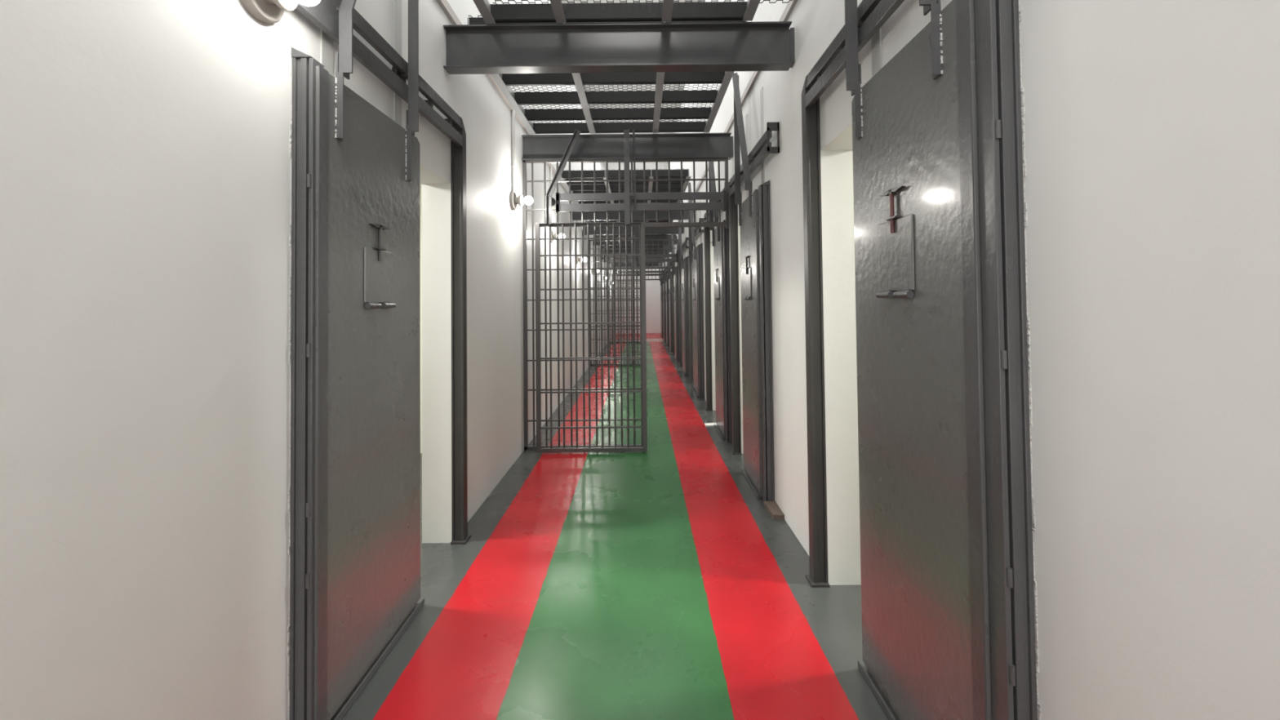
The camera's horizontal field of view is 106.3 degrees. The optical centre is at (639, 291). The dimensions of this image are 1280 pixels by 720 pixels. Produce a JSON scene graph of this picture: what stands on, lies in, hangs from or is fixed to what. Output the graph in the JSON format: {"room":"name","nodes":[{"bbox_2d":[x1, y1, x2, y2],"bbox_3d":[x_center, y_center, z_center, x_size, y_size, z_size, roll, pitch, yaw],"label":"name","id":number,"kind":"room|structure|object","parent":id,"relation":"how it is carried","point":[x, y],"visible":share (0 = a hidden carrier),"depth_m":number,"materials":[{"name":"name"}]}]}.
{"room":"prison interior","nodes":[
{"label":"prison interior","id":0,"kind":"room"},
{"bbox_2d":[0,0,613,719],"bbox_3d":[-1.259,-1.345,9.579,0.180,6.000,24.300,-1,-1,0],"label":"wall","id":1,"kind":"structure","parent":0,"point":[145,159],"depth_m":1.20,"materials":[{"name":"paint"}]},
{"bbox_2d":[240,0,319,22],"bbox_3d":[-1.069,-0.910,1.454,0.192,0.167,0.167,-1,-1,0],"label":"wall lamp","id":2,"kind":"object","parent":1,"relation":"attached to","point":[263,11],"visible":1,"depth_m":1.45,"materials":[{"name":"plastic"}]},
{"bbox_2d":[263,0,297,11],"bbox_3d":[-1.102,-0.909,1.454,0.070,0.104,0.104,-1,-1,0],"label":"socket","id":3,"kind":"object","parent":2,"relation":"attached to","point":[268,5],"depth_m":1.46,"materials":[{"name":"plastic"}]},
{"bbox_2d":[287,0,471,719],"bbox_3d":[-1.111,-0.012,2.175,0.091,3.035,1.672,-1,-1,0],"label":"door frame","id":4,"kind":"structure","parent":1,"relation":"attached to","point":[300,628],"depth_m":1.60,"materials":[{"name":"metal"}]},
{"bbox_2d":[313,0,424,719],"bbox_3d":[-1.081,-0.175,1.976,0.159,3.345,0.747,-1,-1,3],"label":"door","id":5,"kind":"structure","parent":4,"relation":"attached to","point":[367,452],"depth_m":1.86,"materials":[{"name":"metal"}]},
{"bbox_2d":[436,0,587,222],"bbox_3d":[-1.161,-1.573,9.584,0.022,0.055,24.300,-1,-1,0],"label":"trim","id":6,"kind":"structure","parent":1,"relation":"attached to","point":[444,4],"depth_m":3.68,"materials":[{"name":"paint"}]},
{"bbox_2d":[509,91,533,209],"bbox_3d":[-1.073,-1.285,4.367,0.192,1.084,0.167,-1,-1,0],"label":"wall lamp","id":7,"kind":"object","parent":1,"relation":"attached to","point":[514,200],"visible":0.98,"depth_m":4.35,"materials":[{"name":"plastic"}]},
{"bbox_2d":[514,195,523,206],"bbox_3d":[-1.101,-0.826,4.358,0.070,0.104,0.104,-1,-1,0],"label":"socket","id":8,"kind":"object","parent":7,"relation":"attached to","point":[518,200],"depth_m":4.33,"materials":[{"name":"plastic"}]},
{"bbox_2d":[522,160,560,450],"bbox_3d":[-0.962,0.125,4.759,0.375,2.857,0.050,-1,-1,0],"label":"metal bars","id":9,"kind":"object","parent":1,"relation":"attached to","point":[526,447],"depth_m":4.75,"materials":[{"name":"metal"}]},
{"bbox_2d":[550,163,564,243],"bbox_3d":[-1.071,-1.172,6.225,0.192,1.084,0.167,-1,-1,0],"label":"wall lamp","id":10,"kind":"object","parent":1,"relation":"attached to","point":[553,236],"visible":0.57,"depth_m":6.21,"materials":[{"name":"plastic"}]},
{"bbox_2d":[551,232,556,240],"bbox_3d":[-1.099,-0.714,6.216,0.070,0.104,0.104,-1,-1,0],"label":"socket","id":11,"kind":"object","parent":10,"relation":"attached to","point":[553,236],"depth_m":6.18,"materials":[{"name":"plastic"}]},
{"bbox_2d":[576,221,586,264],"bbox_3d":[-1.070,-1.041,8.773,0.192,1.084,0.167,-1,-1,0],"label":"wall lamp","id":12,"kind":"object","parent":1,"relation":"attached to","point":[578,259],"visible":0.74,"depth_m":8.75,"materials":[{"name":"plastic"}]},
{"bbox_2d":[591,235,598,274],"bbox_3d":[-1.069,-0.958,11.422,0.192,1.084,0.167,-1,-1,0],"label":"wall lamp","id":13,"kind":"object","parent":1,"relation":"attached to","point":[591,235],"visible":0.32,"depth_m":11.41,"materials":[{"name":"plastic"}]},
{"bbox_2d":[602,255,606,280],"bbox_3d":[-1.068,-0.878,14.921,0.192,1.084,0.167,-1,-1,0],"label":"wall lamp","id":14,"kind":"object","parent":1,"relation":"attached to","point":[602,255],"visible":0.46,"depth_m":14.90,"materials":[{"name":"plastic"}]},
{"bbox_2d":[443,21,795,74],"bbox_3d":[-0.122,-1.471,2.900,2.097,0.256,0.090,-1,-1,0],"label":"steel beam","id":15,"kind":"structure","parent":1,"relation":"attached to","point":[761,46],"depth_m":2.90,"materials":[{"name":"metal"}]},
{"bbox_2d":[467,15,746,134],"bbox_3d":[-0.201,-1.634,3.851,1.770,0.110,1.799,-1,-1,0],"label":"grate","id":16,"kind":"object","parent":15,"relation":"on","point":[517,100],"visible":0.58,"depth_m":4.02,"materials":[{"name":"grey metal"}]},
{"bbox_2d":[472,0,792,23],"bbox_3d":[-0.007,-1.675,1.936,1.819,0.110,1.849,-1,-1,0],"label":"grate","id":17,"kind":"object","parent":15,"relation":"on","point":[668,11],"visible":1,"depth_m":2.83,"materials":[{"name":"grey metal"}]},
{"bbox_2d":[521,133,733,159],"bbox_3d":[-0.122,-1.438,4.790,2.097,0.246,0.090,-1,-1,0],"label":"steel beam","id":18,"kind":"structure","parent":1,"relation":"attached to","point":[661,145],"depth_m":4.79,"materials":[{"name":"metal"}]},
{"bbox_2d":[572,210,693,221],"bbox_3d":[-0.121,-1.367,8.329,2.097,0.246,0.090,-1,-1,0],"label":"steel beam","id":19,"kind":"structure","parent":1,"relation":"attached to","point":[637,215],"depth_m":8.32,"materials":[{"name":"metal"}]},
{"bbox_2d":[560,168,691,204],"bbox_3d":[-0.200,-1.564,7.360,1.770,0.110,1.859,-1,-1,0],"label":"catwalk section","id":20,"kind":"object","parent":19,"relation":"on","point":[613,186],"visible":0.65,"depth_m":6.80,"materials":[{"name":"grey metal"}]},
{"bbox_2d":[587,219,673,222],"bbox_3d":[-0.200,-1.526,9.235,1.770,0.110,1.709,-1,-1,0],"label":"catwalk section","id":21,"kind":"object","parent":19,"relation":"on","point":[667,220],"visible":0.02,"depth_m":10.06,"materials":[{"name":"grey metal"}]},
{"bbox_2d":[584,222,684,235],"bbox_3d":[-0.120,-1.331,10.129,2.097,0.246,0.090,-1,-1,0],"label":"steel beam","id":22,"kind":"structure","parent":1,"relation":"attached to","point":[669,230],"depth_m":10.12,"materials":[{"name":"metal"}]},
{"bbox_2d":[593,234,676,245],"bbox_3d":[-0.120,-1.293,12.028,2.097,0.246,0.090,-1,-1,0],"label":"steel beam","id":23,"kind":"structure","parent":1,"relation":"attached to","point":[659,236],"depth_m":12.02,"materials":[{"name":"metal"}]},
{"bbox_2d":[604,252,666,258],"bbox_3d":[-0.119,-1.216,15.828,2.097,0.246,0.090,-1,-1,0],"label":"steel beam","id":24,"kind":"structure","parent":1,"relation":"attached to","point":[650,252],"depth_m":15.82,"materials":[{"name":"metal"}]},
{"bbox_2d":[611,262,661,266],"bbox_3d":[-0.118,-1.140,19.627,2.097,0.246,0.090,-1,-1,0],"label":"steel beam","id":25,"kind":"structure","parent":1,"relation":"attached to","point":[628,264],"depth_m":19.62,"materials":[{"name":"metal"}]},
{"bbox_2d":[601,244,671,253],"bbox_3d":[-0.120,-1.254,13.928,2.097,0.246,0.090,-1,-1,0],"label":"steel beam","id":26,"kind":"structure","parent":1,"relation":"attached to","point":[617,251],"depth_m":13.92,"materials":[{"name":"metal"}]},
{"bbox_2d":[609,257,663,263],"bbox_3d":[-0.119,-1.178,17.727,2.097,0.246,0.090,-1,-1,0],"label":"steel beam","id":27,"kind":"structure","parent":1,"relation":"attached to","point":[659,258],"depth_m":17.72,"materials":[{"name":"metal"}]},
{"bbox_2d":[420,183,422,453],"bbox_3d":[-2.366,0.131,2.788,2.065,2.800,4.080,-1,-1,0],"label":"wall","id":28,"kind":"structure","parent":0,"point":[420,184],"depth_m":4.67,"materials":[{"name":"paint"}]},
{"bbox_2d":[341,333,888,719],"bbox_3d":[-0.182,1.703,9.518,6.800,0.120,24.900,-1,-1,0],"label":"floor","id":29,"kind":"structure","parent":0,"point":[655,584],"depth_m":2.34,"materials":[{"name":"paint"}]},
{"bbox_2d":[556,159,624,193],"bbox_3d":[-0.490,-1.143,4.784,0.664,0.334,0.050,-1,-1,0],"label":"metal bars","id":30,"kind":"object","parent":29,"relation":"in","point":[606,161],"depth_m":4.78,"materials":[{"name":"metal"}]},
{"bbox_2d":[609,262,631,271],"bbox_3d":[-0.689,-0.882,16.921,0.720,0.293,0.050,-1,-1,0],"label":"metal bars","id":31,"kind":"object","parent":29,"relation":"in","point":[616,262],"depth_m":16.91,"materials":[{"name":"metal"}]},
{"bbox_2d":[609,262,639,309],"bbox_3d":[-0.532,-0.189,16.907,1.025,1.609,0.050,-1,-1,0],"label":"metal bars","id":32,"kind":"object","parent":29,"relation":"in","point":[637,290],"depth_m":16.90,"materials":[{"name":"metal"}]},
{"bbox_2d":[589,239,678,365],"bbox_3d":[-0.130,0.240,10.947,2.045,2.862,0.050,-1,-1,0],"label":"metal bars","id":33,"kind":"object","parent":29,"relation":"in","point":[646,240],"visible":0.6,"depth_m":10.94,"materials":[{"name":"metal"}]},
{"bbox_2d":[604,253,677,262],"bbox_3d":[0.015,-0.759,10.912,1.675,0.195,0.050,-1,-1,0],"label":"track","id":34,"kind":"object","parent":33,"relation":"attached to","point":[646,255],"visible":0.8,"depth_m":10.89,"materials":[{"name":"metal"}]},
{"bbox_2d":[596,234,640,365],"bbox_3d":[-0.474,0.108,10.807,1.060,3.092,0.130,-1,-1,0],"label":"gate","id":35,"kind":"object","parent":34,"relation":"attached to","point":[610,236],"visible":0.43,"depth_m":10.79,"materials":[{"name":"metal"}]},
{"bbox_2d":[704,422,716,426],"bbox_3d":[0.826,1.548,5.585,0.140,0.012,0.130,-1,-1,0],"label":"paper scrap","id":36,"kind":"object","parent":29,"relation":"on","point":[707,424],"visible":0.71,"depth_m":5.57,"materials":[{"name":"white paper"}]},
{"bbox_2d":[763,500,784,519],"bbox_3d":[0.912,1.492,3.285,0.083,0.030,0.230,-1,-1,0],"label":"wood block","id":37,"kind":"object","parent":29,"relation":"on","point":[772,508],"visible":1,"depth_m":3.25,"materials":[{"name":"brown wood"}]},
{"bbox_2d":[561,0,697,170],"bbox_3d":[-0.246,-4.405,9.640,6.800,0.100,24.900,-1,-1,0],"label":"ceiling","id":38,"kind":"structure","parent":0,"point":[662,165],"depth_m":11.10,"materials":[{"name":"white paint"}]},
{"bbox_2d":[615,268,661,333],"bbox_3d":[-0.119,-1.111,21.827,2.455,6.000,0.200,-1,-1,0],"label":"wall","id":39,"kind":"structure","parent":0,"point":[653,320],"depth_m":21.69,"materials":[{"name":"paint"}]},
{"bbox_2d":[660,0,1279,719],"bbox_3d":[1.016,-1.369,9.579,0.180,6.000,24.300,-1,-1,0],"label":"wall","id":40,"kind":"structure","parent":0,"point":[1152,127],"depth_m":0.93,"materials":[{"name":"paint"}]},
{"bbox_2d":[645,262,665,280],"bbox_3d":[0.543,-0.711,16.918,0.661,0.639,0.050,-1,-1,0],"label":"metal bars","id":41,"kind":"object","parent":40,"relation":"attached to","point":[648,262],"depth_m":16.90,"materials":[{"name":"metal"}]},
{"bbox_2d":[616,271,663,276],"bbox_3d":[0.016,-0.639,16.861,1.675,0.195,0.050,-1,-1,0],"label":"track","id":42,"kind":"object","parent":41,"relation":"attached to","point":[646,274],"visible":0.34,"depth_m":16.84,"materials":[{"name":"metal"}]},
{"bbox_2d":[611,262,639,342],"bbox_3d":[-0.473,0.227,16.756,1.060,3.092,0.130,-1,-1,0],"label":"gate","id":43,"kind":"object","parent":42,"relation":"attached to","point":[619,262],"visible":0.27,"depth_m":16.75,"materials":[{"name":"metal"}]},
{"bbox_2d":[660,280,662,337],"bbox_3d":[0.899,0.308,19.534,0.091,3.050,1.477,-1,-1,0],"label":"door track","id":44,"kind":"object","parent":40,"relation":"attached to","point":[661,280],"visible":0.34,"depth_m":19.09,"materials":[{"name":"metal"}]},
{"bbox_2d":[658,262,662,337],"bbox_3d":[0.857,0.154,19.410,0.145,3.344,0.582,-1,-1,0],"label":"door","id":45,"kind":"structure","parent":44,"relation":"attached to","point":[660,281],"depth_m":19.25,"materials":[{"name":"metal"}]},
{"bbox_2d":[662,265,666,341],"bbox_3d":[0.898,0.271,17.684,0.091,3.050,1.477,-1,-1,0],"label":"door track","id":46,"kind":"object","parent":40,"relation":"attached to","point":[665,265],"visible":0.48,"depth_m":17.23,"materials":[{"name":"metal"}]},
{"bbox_2d":[661,257,664,341],"bbox_3d":[0.857,0.117,17.560,0.145,3.344,0.582,-1,-1,0],"label":"door","id":47,"kind":"structure","parent":46,"relation":"attached to","point":[661,258],"depth_m":17.40,"materials":[{"name":"metal"}]},
{"bbox_2d":[665,265,668,346],"bbox_3d":[0.898,0.233,15.810,0.091,3.050,1.427,-1,-1,0],"label":"door frame","id":48,"kind":"structure","parent":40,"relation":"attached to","point":[666,265],"depth_m":15.36,"materials":[{"name":"metal"}]},
{"bbox_2d":[663,252,667,346],"bbox_3d":[0.856,0.080,15.710,0.145,3.344,0.582,-1,-1,0],"label":"door","id":49,"kind":"structure","parent":48,"relation":"attached to","point":[664,269],"depth_m":15.60,"materials":[{"name":"metal"}]},
{"bbox_2d":[668,257,672,352],"bbox_3d":[0.898,0.197,13.995,0.091,3.050,1.397,-1,-1,0],"label":"door frame","id":50,"kind":"structure","parent":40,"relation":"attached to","point":[670,263],"depth_m":13.56,"materials":[{"name":"metal"}]},
{"bbox_2d":[666,252,671,351],"bbox_3d":[0.856,0.044,13.936,0.145,3.344,0.632,-1,-1,0],"label":"door","id":51,"kind":"structure","parent":50,"relation":"attached to","point":[668,269],"depth_m":13.83,"materials":[{"name":"metal"}]},
{"bbox_2d":[671,235,679,361],"bbox_3d":[0.897,0.157,12.036,0.091,3.050,1.717,-1,-1,0],"label":"door frame","id":52,"kind":"structure","parent":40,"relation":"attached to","point":[677,269],"depth_m":11.44,"materials":[{"name":"metal"}]},
{"bbox_2d":[671,234,676,361],"bbox_3d":[0.856,0.002,11.826,0.145,3.344,0.652,-1,-1,0],"label":"door","id":53,"kind":"structure","parent":52,"relation":"attached to","point":[672,235],"depth_m":11.77,"materials":[{"name":"metal"}]},
{"bbox_2d":[629,158,728,228],"bbox_3d":[0.389,-0.971,4.780,0.978,0.696,0.050,-1,-1,0],"label":"metal bars","id":54,"kind":"object","parent":40,"relation":"attached to","point":[656,224],"depth_m":4.77,"materials":[{"name":"metal"}]},
{"bbox_2d":[555,190,727,213],"bbox_3d":[0.013,-0.883,4.724,1.675,0.195,0.050,-1,-1,0],"label":"track","id":55,"kind":"object","parent":54,"relation":"attached to","point":[682,195],"visible":1,"depth_m":4.71,"materials":[{"name":"metal"}]},
{"bbox_2d":[534,128,647,452],"bbox_3d":[-0.475,-0.017,4.618,1.060,3.092,0.130,-1,-1,0],"label":"gate","id":56,"kind":"object","parent":55,"relation":"attached to","point":[550,202],"visible":1,"depth_m":4.61,"materials":[{"name":"metal"}]},
{"bbox_2d":[540,226,643,447],"bbox_3d":[-0.479,0.441,4.752,0.994,2.169,0.050,-1,-1,0],"label":"bars","id":57,"kind":"object","parent":56,"relation":"attached to","point":[609,420],"depth_m":4.74,"materials":[{"name":"metal"}]},
{"bbox_2d":[678,219,689,376],"bbox_3d":[0.897,0.113,9.811,0.091,3.050,1.727,-1,-1,0],"label":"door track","id":58,"kind":"object","parent":40,"relation":"attached to","point":[686,259],"visible":0.72,"depth_m":9.21,"materials":[{"name":"metal"}]},
{"bbox_2d":[678,219,685,375],"bbox_3d":[0.855,-0.042,9.602,0.145,3.344,0.662,-1,-1,0],"label":"door","id":59,"kind":"structure","parent":58,"relation":"attached to","point":[680,242],"depth_m":9.54,"materials":[{"name":"metal"}]},
{"bbox_2d":[688,200,704,399],"bbox_3d":[0.896,0.070,7.671,0.091,3.050,1.607,-1,-1,0],"label":"door frame","id":60,"kind":"structure","parent":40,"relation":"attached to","point":[700,247],"depth_m":7.13,"materials":[{"name":"metal"}]},
{"bbox_2d":[688,182,699,397],"bbox_3d":[0.855,-0.084,7.547,0.145,3.344,0.712,-1,-1,0],"label":"door","id":61,"kind":"structure","parent":60,"relation":"attached to","point":[694,254],"depth_m":7.47,"materials":[{"name":"metal"}]},
{"bbox_2d":[703,164,732,442],"bbox_3d":[0.896,0.028,5.612,0.091,3.050,1.647,-1,-1,0],"label":"door frame","id":62,"kind":"structure","parent":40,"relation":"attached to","point":[706,229],"depth_m":4.96,"materials":[{"name":"metal"}]},
{"bbox_2d":[708,161,725,439],"bbox_3d":[0.854,-0.129,5.277,0.145,3.344,0.572,-1,-1,0],"label":"door","id":63,"kind":"structure","parent":62,"relation":"attached to","point":[717,233],"depth_m":5.23,"materials":[{"name":"metal"}]},
{"bbox_2d":[680,0,797,222],"bbox_3d":[0.912,-1.595,9.584,0.022,0.055,24.300,-1,-1,0],"label":"trim","id":64,"kind":"structure","parent":40,"relation":"attached to","point":[789,6],"depth_m":3.94,"materials":[{"name":"paint"}]},
{"bbox_2d":[728,86,779,501],"bbox_3d":[0.895,-0.006,3.907,0.091,3.050,1.457,-1,-1,0],"label":"door frame","id":65,"kind":"structure","parent":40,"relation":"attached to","point":[762,148],"depth_m":3.44,"materials":[{"name":"metal"}]},
{"bbox_2d":[732,72,762,498],"bbox_3d":[0.854,-0.159,3.793,0.145,3.344,0.582,-1,-1,0],"label":"door","id":66,"kind":"structure","parent":65,"relation":"attached to","point":[748,208],"depth_m":3.75,"materials":[{"name":"metal"}]},
{"bbox_2d":[801,0,1040,719],"bbox_3d":[0.895,-0.050,1.730,0.091,3.050,1.622,-1,-1,0],"label":"door frame","id":67,"kind":"structure","parent":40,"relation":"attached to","point":[1011,525],"depth_m":1.18,"materials":[{"name":"metal"}]},
{"bbox_2d":[844,0,992,719],"bbox_3d":[0.853,-0.204,1.573,0.145,3.346,0.692,-1,-1,0],"label":"door","id":68,"kind":"structure","parent":67,"relation":"attached to","point":[926,612],"depth_m":1.46,"materials":[{"name":"metal"}]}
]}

